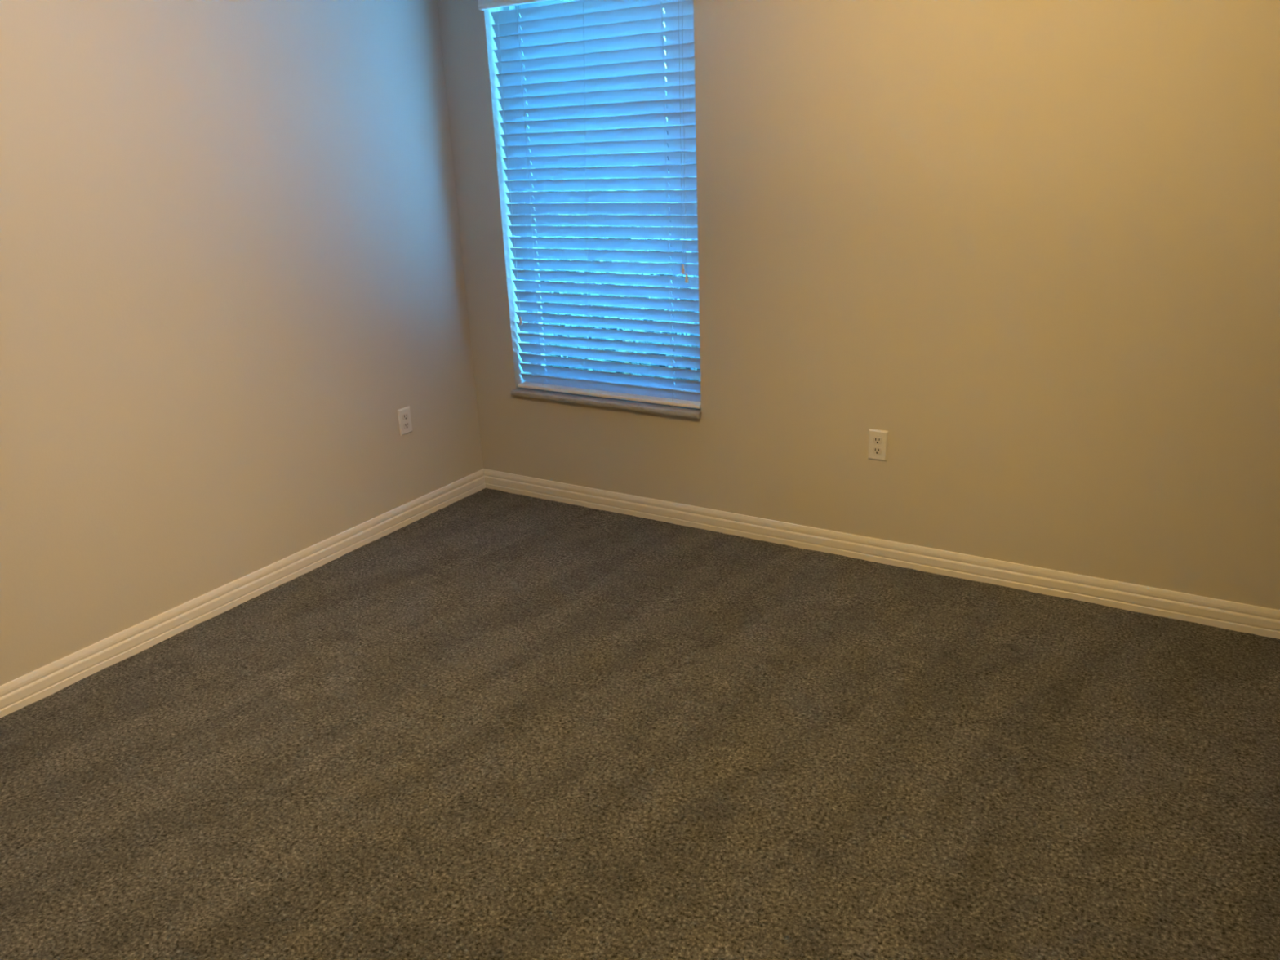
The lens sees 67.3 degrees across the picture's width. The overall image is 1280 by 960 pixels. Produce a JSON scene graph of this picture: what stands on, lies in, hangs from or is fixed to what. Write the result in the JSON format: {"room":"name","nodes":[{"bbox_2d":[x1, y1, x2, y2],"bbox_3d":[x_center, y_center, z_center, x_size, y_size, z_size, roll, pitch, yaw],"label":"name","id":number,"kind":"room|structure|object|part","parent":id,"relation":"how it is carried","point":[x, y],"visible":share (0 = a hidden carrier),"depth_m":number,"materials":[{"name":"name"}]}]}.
{"room":"empty bedroom","nodes":[
{"label":"empty bedroom","id":0,"kind":"room"},
{"bbox_2d":[0,0,483,685],"bbox_3d":[-1.997,-0.459,2.532,0.200,2.490,4.700,9,23,30],"label":"wall","id":1,"kind":"structure","parent":0,"point":[231,259],"depth_m":3.22,"materials":[{"name":"paint"}]},
{"bbox_2d":[0,468,485,718],"bbox_3d":[-1.861,0.642,2.861,0.014,0.094,4.300,9,23,30],"label":"baseboard","id":2,"kind":"structure","parent":1,"relation":"attached to","point":[31,687],"depth_m":3.39,"materials":[{"name":"beige paint"}]},
{"bbox_2d":[397,405,412,435],"bbox_3d":[-0.994,-0.250,4.075,0.009,0.114,0.070,9,23,30],"label":"wall outlet","id":3,"kind":"object","parent":1,"relation":"attached to","point":[403,414],"visible":1,"depth_m":4.07,"materials":[{"name":"white plastic"}]},
{"bbox_2d":[402,413,408,420],"bbox_3d":[-0.992,-0.268,4.067,0.003,0.025,0.034,9,23,30],"label":"receptacle","id":4,"kind":"object","parent":3,"relation":"attached to","point":[405,415],"depth_m":4.06,"materials":[{"name":"white plastic"}]},
{"bbox_2d":[403,422,409,429],"bbox_3d":[-0.991,-0.231,4.080,0.003,0.025,0.034,9,23,30],"label":"receptacle","id":5,"kind":"object","parent":3,"relation":"attached to","point":[406,424],"depth_m":4.08,"materials":[{"name":"white plastic"}]},
{"bbox_2d":[0,488,1279,959],"bbox_3d":[-0.184,0.964,1.881,3.950,0.004,4.300,9,23,30],"label":"floor","id":6,"kind":"structure","parent":0,"point":[496,724],"depth_m":2.47,"materials":[{"name":"carpet"}]},
{"bbox_2d":[436,0,1279,609],"bbox_3d":[1.032,-0.830,3.225,4.150,2.490,0.200,9,23,30],"label":"wall","id":7,"kind":"structure","parent":0,"point":[1033,246],"depth_m":3.14,"materials":[{"name":"paint"}]},
{"bbox_2d":[502,0,700,394],"bbox_3d":[-0.107,-1.137,3.923,0.938,1.595,0.074,9,23,30],"label":"window","id":8,"kind":"structure","parent":7,"relation":"in","point":[550,2],"depth_m":4.07,"materials":[{"name":"grey plastic"}]},
{"bbox_2d":[478,0,701,408],"bbox_3d":[-0.178,-1.096,3.812,0.950,1.597,0.086,9,23,30],"label":"blind","id":9,"kind":"object","parent":8,"relation":"attached to","point":[592,66],"visible":0.87,"depth_m":3.81,"materials":[{"name":"beige plastic"}]},
{"bbox_3d":[-0.538,-1.285,3.959,0.003,1.228,0.012,15,26,41],"label":"pull cord","id":10,"kind":"part","parent":9,"relation":"part of","materials":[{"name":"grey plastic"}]},
{"bbox_3d":[-0.454,-1.135,3.994,0.014,1.532,0.001,9,23,30],"label":"ladder cord","id":11,"kind":"part","parent":9,"relation":"part of","materials":[{"name":"white fabric"}]},
{"bbox_3d":[-0.215,-1.095,3.851,0.081,1.532,0.001,9,23,30],"label":"ladder cord","id":12,"kind":"part","parent":9,"relation":"part of","materials":[{"name":"white fabric"}]},
{"bbox_3d":[-0.141,-0.363,4.084,0.923,0.015,0.054,9,23,30],"label":"rail","id":13,"kind":"part","parent":9,"relation":"part of","materials":[{"name":"beige plastic"}]},
{"bbox_3d":[0.104,-1.042,3.662,0.003,1.532,0.001,9,23,30],"label":"ladder cord","id":14,"kind":"part","parent":9,"relation":"part of","materials":[{"name":"white fabric"}]},
{"bbox_3d":[0.150,-1.284,3.506,0.013,0.983,0.005,-12,22,-25],"label":"pull cord","id":15,"kind":"part","parent":9,"relation":"part of","materials":[{"name":"white fabric"}]},
{"bbox_3d":[0.163,-1.267,3.505,0.013,1.016,0.005,-12,22,-25],"label":"pull cord","id":16,"kind":"part","parent":9,"relation":"part of","materials":[{"name":"white fabric"}]},
{"bbox_3d":[-0.111,-1.496,3.816,0.874,0.783,0.028,9,23,30],"label":"sash","id":17,"kind":"part","parent":8,"relation":"part of","materials":[{"name":"grey plastic"}]},
{"bbox_3d":[-0.099,-0.788,4.037,0.874,0.780,0.028,9,23,30],"label":"sash","id":18,"kind":"part","parent":8,"relation":"part of","materials":[{"name":"grey plastic"}]},
{"bbox_2d":[511,387,702,418],"bbox_3d":[-0.133,-0.343,4.108,0.951,0.024,0.148,9,23,30],"label":"window sill","id":19,"kind":"structure","parent":7,"relation":"attached to","point":[676,411],"depth_m":4.04,"materials":[{"name":"stone"}]},
{"bbox_2d":[867,428,888,461],"bbox_3d":[0.859,-0.125,3.475,0.070,0.114,0.009,9,23,30],"label":"wall outlet","id":20,"kind":"object","parent":7,"relation":"attached to","point":[877,439],"visible":1,"depth_m":3.47,"materials":[{"name":"white plastic"}]},
{"bbox_2d":[872,447,881,454],"bbox_3d":[0.858,-0.106,3.480,0.034,0.025,0.003,9,23,30],"label":"receptacle","id":21,"kind":"object","parent":20,"relation":"attached to","point":[876,451],"depth_m":3.48,"materials":[{"name":"white plastic"}]},
{"bbox_2d":[872,436,882,444],"bbox_3d":[0.857,-0.142,3.467,0.034,0.025,0.003,9,23,30],"label":"receptacle","id":22,"kind":"object","parent":20,"relation":"attached to","point":[876,440],"depth_m":3.47,"materials":[{"name":"white plastic"}]},
{"bbox_2d":[483,468,1279,639],"bbox_3d":[0.936,0.274,3.574,3.950,0.094,0.014,9,23,30],"label":"baseboard","id":23,"kind":"structure","parent":7,"relation":"attached to","point":[1210,611],"depth_m":3.50,"materials":[{"name":"beige paint"}]},
{"label":"outside","id":24,"kind":"structure","parent":0,"visible":0},
{"bbox_2d":[539,214,700,381],"bbox_3d":[8.031,-4.042,16.239,30.000,0.080,29.799,9,23,30],"label":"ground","id":25,"kind":"structure","parent":24,"point":[650,215],"depth_m":10.36,"materials":[{"name":"green plant"}]},
{"bbox_2d":[534,90,700,381],"bbox_3d":[-0.817,-1.939,7.882,10.103,2.372,2.196,10,23,32],"label":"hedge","id":26,"kind":"object","parent":25,"relation":"on","point":[696,335],"visible":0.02,"depth_m":7.60,"materials":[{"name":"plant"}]},
{"bbox_3d":[-0.131,-1.673,7.692,0.152,1.827,0.079,2,20,13],"label":"stem","id":27,"kind":"part","parent":26,"relation":"part of","materials":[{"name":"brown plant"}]}
]}

